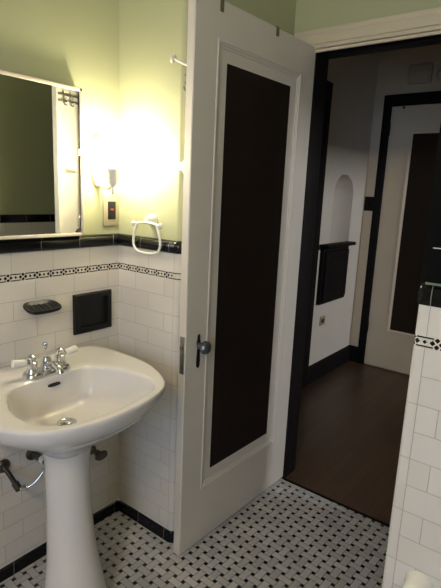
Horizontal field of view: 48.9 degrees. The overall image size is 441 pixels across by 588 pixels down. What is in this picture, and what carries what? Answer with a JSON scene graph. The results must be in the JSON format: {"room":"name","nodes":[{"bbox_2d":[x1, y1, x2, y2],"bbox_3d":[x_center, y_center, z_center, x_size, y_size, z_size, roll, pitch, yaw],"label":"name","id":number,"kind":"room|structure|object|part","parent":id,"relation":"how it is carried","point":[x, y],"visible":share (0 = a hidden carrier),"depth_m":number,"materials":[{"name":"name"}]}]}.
{"room":"bathroom","nodes":[
{"label":"bathroom","id":0,"kind":"room"},
{"bbox_2d":[0,0,118,234],"bbox_3d":[-1.073,-0.194,1.170,0.144,2.600,3.410,12,15,37],"label":"wall","id":1,"kind":"structure","parent":0,"point":[75,43],"depth_m":1.66,"materials":[{"name":"green paint"}]},
{"bbox_2d":[0,70,83,239],"bbox_3d":[-0.684,-0.415,1.470,0.036,0.499,0.616,12,15,37],"label":"wall mirror","id":2,"kind":"object","parent":1,"relation":"attached to","point":[42,170],"visible":1,"depth_m":1.57,"materials":[{"name":"mirror"}]},
{"bbox_2d":[0,233,181,253],"bbox_3d":[-0.896,-0.051,1.028,0.349,0.046,3.370,12,15,37],"label":"trim","id":3,"kind":"structure","parent":1,"relation":"attached to","point":[97,240],"depth_m":1.74,"materials":[{"name":"black tile"}]},
{"bbox_2d":[89,135,120,194],"bbox_3d":[-0.406,-0.466,1.741,0.140,0.210,0.068,14,16,42],"label":"wall sconce","id":4,"kind":"object","parent":1,"relation":"attached to","point":[99,152],"visible":1,"depth_m":1.75,"materials":[{"name":"white ceramic"}]},
{"bbox_3d":[-0.415,-0.391,1.757,0.021,0.028,0.096,-7,15,-38],"label":"arm","id":5,"kind":"part","parent":4,"relation":"part of","materials":[{"name":"metal"}]},
{"bbox_3d":[-0.379,-0.488,1.704,0.060,0.092,0.060,12,15,37],"label":"bulb","id":6,"kind":"part","parent":4,"relation":"part of","materials":[{"name":"beige glass"}]},
{"bbox_2d":[107,168,118,194],"bbox_3d":[-0.383,-0.400,1.723,0.041,0.091,0.041,12,15,37],"label":"socket","id":7,"kind":"object","parent":4,"relation":"attached to","point":[112,173],"depth_m":1.71,"materials":[{"name":"white ceramic"}]},
{"bbox_2d":[103,194,117,225],"bbox_3d":[-0.421,-0.322,1.862,0.010,0.121,0.074,12,15,37],"label":"power outlet","id":8,"kind":"object","parent":1,"relation":"attached to","point":[110,202],"visible":1,"depth_m":1.86,"materials":[{"name":"beige plastic"}]},
{"bbox_2d":[108,201,115,218],"bbox_3d":[-0.418,-0.322,1.864,0.005,0.068,0.036,12,15,37],"label":"receptacle","id":9,"kind":"object","parent":8,"relation":"attached to","point":[111,204],"depth_m":1.86,"materials":[{"name":"black plastic"}]},
{"bbox_2d":[0,245,180,568],"bbox_3d":[-0.929,0.543,1.159,0.333,1.174,3.370,12,15,37],"label":"tiled wall","id":10,"kind":"structure","parent":0,"point":[138,469],"depth_m":1.83,"materials":[{"name":"white tile"}]},
{"bbox_2d":[0,459,44,491],"bbox_3d":[-0.676,0.538,1.628,0.176,0.246,0.078,5,12,13],"label":"supply pipe","id":11,"kind":"object","parent":10,"relation":"attached to","point":[5,463],"visible":0.65,"depth_m":1.64,"materials":[{"name":"silver metal"}]},
{"bbox_2d":[26,450,43,465],"bbox_3d":[-0.615,0.527,1.691,0.175,0.184,0.052,13,15,39],"label":"drain pipe","id":12,"kind":"object","parent":10,"relation":"attached to","point":[30,455],"visible":0.24,"depth_m":1.73,"materials":[{"name":"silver metal"}]},
{"bbox_2d":[23,299,61,314],"bbox_3d":[-0.608,0.045,1.653,0.073,0.035,0.130,12,15,37],"label":"soap dish","id":13,"kind":"object","parent":10,"relation":"attached to","point":[38,307],"visible":1,"depth_m":1.65,"materials":[{"name":"black ceramic"}]},
{"bbox_2d":[0,499,173,582],"bbox_3d":[-0.947,1.097,1.270,0.339,0.045,3.370,12,15,37],"label":"baseboard","id":14,"kind":"structure","parent":10,"relation":"attached to","point":[9,570],"depth_m":1.99,"materials":[{"name":"black tile"}]},
{"bbox_2d":[72,289,111,334],"bbox_3d":[-0.489,0.068,1.863,0.017,0.153,0.173,12,15,37],"label":"wall niche","id":15,"kind":"object","parent":10,"relation":"attached to","point":[92,311],"visible":1,"depth_m":1.86,"materials":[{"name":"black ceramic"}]},
{"bbox_2d":[90,445,107,460],"bbox_3d":[-0.497,0.644,1.960,0.073,0.039,0.052,12,15,37],"label":"shutoff valve","id":16,"kind":"object","parent":10,"relation":"attached to","point":[99,455],"visible":0.95,"depth_m":1.95,"materials":[{"name":"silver metal"}]},
{"bbox_3d":[-0.477,0.648,1.944,0.054,0.039,0.015,-6,15,-36],"label":"valve handle","id":17,"kind":"part","parent":16,"relation":"part of","materials":[{"name":"brown metal"}]},
{"bbox_2d":[0,361,409,587],"bbox_3d":[0.434,1.167,1.536,2.988,0.080,5.670,12,15,37],"label":"floor","id":18,"kind":"structure","parent":0,"point":[289,535],"depth_m":2.10,"materials":[{"name":"tile"}]},
{"bbox_2d":[0,342,164,587],"bbox_3d":[-0.491,0.619,1.558,0.551,0.900,0.636,12,15,37],"label":"pedestal sink","id":19,"kind":"object","parent":18,"relation":"on","point":[63,403],"visible":1,"depth_m":1.53,"materials":[{"name":"white ceramic"}]},
{"bbox_2d":[11,342,77,380],"bbox_3d":[-0.542,0.210,1.555,0.122,0.105,0.233,12,15,37],"label":"faucet","id":20,"kind":"object","parent":19,"relation":"on","point":[49,370],"depth_m":1.55,"materials":[{"name":"silver metal"}]},
{"bbox_2d":[0,345,164,458],"bbox_3d":[-0.480,0.380,1.508,0.551,0.211,0.636,12,15,37],"label":"basin","id":21,"kind":"object","parent":19,"relation":"in","point":[101,392],"depth_m":1.53,"materials":[{"name":"white ceramic"}]},
{"bbox_2d":[119,0,295,240],"bbox_3d":[-0.055,-0.339,2.073,0.326,2.600,0.694,12,15,37],"label":"wall","id":22,"kind":"structure","parent":0,"point":[152,95],"depth_m":1.73,"materials":[{"name":"green paint"}]},
{"bbox_2d":[131,213,162,254],"bbox_3d":[-0.263,-0.221,1.783,0.158,0.150,0.044,12,15,37],"label":"towel ring","id":23,"kind":"object","parent":22,"relation":"attached to","point":[152,219],"visible":1,"depth_m":1.77,"materials":[{"name":"white ceramic"}]},
{"bbox_2d":[309,52,379,365],"bbox_3d":[0.553,-0.678,3.442,0.300,2.750,2.070,12,15,37],"label":"wall","id":24,"kind":"structure","parent":0,"point":[353,78],"depth_m":3.72,"materials":[{"name":"paint"}]},
{"bbox_2d":[301,80,332,388],"bbox_3d":[0.372,-0.285,3.039,0.027,2.137,1.035,12,15,37],"label":"trim","id":25,"kind":"structure","parent":24,"relation":"attached to","point":[329,89],"depth_m":3.37,"materials":[{"name":"black wood"}]},
{"bbox_2d":[319,315,324,325],"bbox_3d":[0.783,0.204,3.723,0.010,0.070,0.080,12,15,37],"label":"hall outlet","id":26,"kind":"object","parent":24,"relation":"attached to","point":[322,319],"visible":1,"depth_m":3.71,"materials":[{"name":"beige plastic"}]},
{"bbox_2d":[307,345,357,384],"bbox_3d":[0.913,0.574,3.930,0.086,0.137,0.810,12,15,37],"label":"baseboard","id":27,"kind":"structure","parent":24,"relation":"attached to","point":[327,364],"depth_m":3.97,"materials":[{"name":"black wood"}]},
{"bbox_2d":[316,241,355,304],"bbox_3d":[0.878,-0.163,3.689,0.079,0.450,0.485,12,15,37],"label":"upper cabinet","id":28,"kind":"object","parent":24,"relation":"attached to","point":[333,265],"visible":1,"depth_m":3.63,"materials":[{"name":"black wood"}]},
{"bbox_3d":[0.876,-0.148,3.700,0.013,0.373,0.395,12,15,37],"label":"cabinet door","id":29,"kind":"part","parent":28,"relation":"part of","materials":[{"name":"black wood"}]},
{"bbox_3d":[0.883,-0.147,3.695,0.004,0.365,0.387,12,15,37],"label":"door rail","id":30,"kind":"part","parent":28,"relation":"part of","materials":[{"name":"black wood"}]},
{"bbox_2d":[319,241,355,248],"bbox_3d":[0.887,-0.370,3.646,0.079,0.025,0.485,12,15,37],"label":"shelf","id":31,"kind":"object","parent":28,"relation":"attached to","point":[338,245],"depth_m":3.60,"materials":[{"name":"black wood"}]},
{"bbox_2d":[294,0,440,33],"bbox_3d":[0.989,-0.301,1.753,2.650,2.750,0.110,12,15,37],"label":"wall","id":32,"kind":"structure","parent":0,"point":[309,14],"depth_m":1.93,"materials":[{"name":"green paint"}]},
{"bbox_2d":[350,44,440,374],"bbox_3d":[2.225,-0.580,3.333,2.488,2.750,0.200,12,15,37],"label":"wall","id":33,"kind":"structure","parent":0,"point":[393,66],"depth_m":3.79,"materials":[{"name":"beige paint"}]},
{"bbox_2d":[364,196,373,210],"bbox_3d":[1.214,-0.739,3.970,0.076,0.114,0.018,12,15,37],"label":"light switch","id":34,"kind":"object","parent":33,"relation":"attached to","point":[368,205],"visible":1,"depth_m":3.97,"materials":[{"name":"black plastic"}]},
{"bbox_2d":[356,91,440,363],"bbox_3d":[1.587,-0.402,3.727,0.903,2.187,0.027,12,15,37],"label":"trim","id":35,"kind":"structure","parent":33,"relation":"attached to","point":[433,97],"depth_m":3.89,"materials":[{"name":"black wood"}]},
{"bbox_2d":[364,104,440,373],"bbox_3d":[1.569,-0.364,3.721,0.773,2.086,0.068,12,15,37],"label":"door","id":36,"kind":"structure","parent":33,"relation":"in","point":[413,131],"depth_m":3.84,"materials":[{"name":"beige paint"}]},
{"bbox_3d":[1.587,-0.430,3.726,0.441,1.590,0.011,12,15,37],"label":"molding","id":37,"kind":"part","parent":36,"relation":"part of","materials":[{"name":"beige paint"}]},
{"bbox_3d":[1.592,-0.431,3.732,0.401,1.550,0.004,12,15,37],"label":"panel","id":38,"kind":"part","parent":36,"relation":"part of","materials":[{"name":"brown wood"}]},
{"bbox_2d":[407,62,433,84],"bbox_3d":[1.477,-1.628,3.583,0.168,0.135,0.050,12,15,37],"label":"door chime","id":39,"kind":"object","parent":33,"relation":"attached to","point":[422,73],"visible":1,"depth_m":3.56,"materials":[{"name":"plastic"}]},
{"bbox_2d":[410,65,428,80],"bbox_3d":[1.464,-1.625,3.567,0.128,0.099,0.007,12,15,37],"label":"grille","id":40,"kind":"object","parent":39,"relation":"attached to","point":[417,72],"depth_m":3.56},
{"bbox_2d":[437,68,440,81],"bbox_3d":[1.619,-1.586,3.488,0.124,0.124,0.034,12,15,37],"label":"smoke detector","id":41,"kind":"object","parent":33,"relation":"attached to","point":[439,70],"visible":1,"depth_m":3.51,"materials":[{"name":"white plastic"}]},
{"bbox_2d":[382,304,440,587],"bbox_3d":[0.397,0.817,0.143,1.306,1.174,3.360,12,15,37],"label":"tiled wall","id":42,"kind":"structure","parent":0,"point":[414,537],"depth_m":1.12,"materials":[{"name":"white tile"}]},
{"bbox_2d":[402,570,433,587],"bbox_3d":[0.513,0.711,1.095,0.211,0.068,0.060,12,15,37],"label":"paper holder","id":43,"kind":"object","parent":42,"relation":"attached to","point":[413,579],"visible":1,"depth_m":1.14,"materials":[{"name":"white ceramic"}]},
{"bbox_2d":[418,282,440,307],"bbox_3d":[0.421,0.221,0.019,1.311,0.046,3.360,12,15,37],"label":"trim","id":44,"kind":"structure","parent":42,"relation":"on","point":[428,295],"depth_m":1.05,"materials":[{"name":"black tile"}]},
{"bbox_2d":[425,282,440,285],"bbox_3d":[1.225,-0.054,0.995,1.294,2.600,0.860,12,15,37],"label":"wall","id":45,"kind":"structure","parent":0,"point":[428,283],"depth_m":1.05,"materials":[{"name":"green paint"}]},
{"bbox_2d":[283,478,389,527],"bbox_3d":[0.616,0.994,2.213,0.758,0.014,0.014,12,15,37],"label":"trim","id":46,"kind":"structure","parent":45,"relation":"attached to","point":[285,479],"depth_m":2.26,"materials":[{"name":"black wood"}]},
{"bbox_2d":[281,7,440,478],"bbox_3d":[0.691,-0.038,2.039,0.965,2.090,0.144,12,15,37],"label":"door frame","id":47,"kind":"structure","parent":45,"relation":"attached to","point":[321,58],"depth_m":2.08,"materials":[{"name":"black wood"}]},
{"bbox_2d":[173,0,315,555],"bbox_3d":[0.104,-0.009,1.955,0.132,1.990,0.749,12,15,38],"label":"door","id":48,"kind":"structure","parent":47,"relation":"attached to","point":[249,88],"depth_m":1.87,"materials":[{"name":"white paint"}]},
{"bbox_2d":[176,160,183,173],"bbox_3d":[-0.114,-0.429,1.645,0.055,0.044,0.074,12,15,37],"label":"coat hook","id":49,"kind":"object","parent":48,"relation":"attached to","point":[179,165],"visible":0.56,"depth_m":1.62,"materials":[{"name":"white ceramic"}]},
{"bbox_3d":[-0.138,0.218,1.711,0.020,0.138,0.011,12,15,38],"label":"latch plate","id":50,"kind":"part","parent":48,"relation":"part of","materials":[{"name":"metal"}]},
{"bbox_3d":[-0.052,0.192,1.730,0.026,0.049,0.049,12,15,38],"label":"knob","id":51,"kind":"part","parent":48,"relation":"part of","materials":[{"name":"clear glass"}]},
{"bbox_2d":[170,0,279,91],"bbox_3d":[0.050,-0.828,1.700,0.094,0.294,0.529,13,16,41],"label":"rack","id":52,"kind":"object","parent":48,"relation":"hanging from","point":[174,56],"visible":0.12,"depth_m":1.55,"materials":[{"name":"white metal"}]},
{"bbox_3d":[0.112,-0.067,1.949,0.016,1.512,0.401,12,15,38],"label":"panel","id":53,"kind":"part","parent":48,"relation":"part of","materials":[{"name":"brown wood"}]},
{"bbox_3d":[0.112,-0.067,1.949,0.039,1.638,0.527,12,15,38],"label":"molding","id":54,"kind":"part","parent":48,"relation":"part of","materials":[{"name":"white paint"}]},
{"bbox_3d":[0.592,-0.469,0.852,0.370,0.036,0.031,12,15,37],"label":"towel bar","id":55,"kind":"object","parent":45,"relation":"attached to","visible":0},
{"bbox_2d":[420,123,440,283],"bbox_3d":[0.565,-0.233,0.898,0.312,0.468,0.037,12,15,37],"label":"hand towel","id":56,"kind":"object","parent":55,"relation":"hanging from","point":[431,263],"visible":1,"depth_m":1.00,"materials":[{"name":"black fabric"}]}
]}

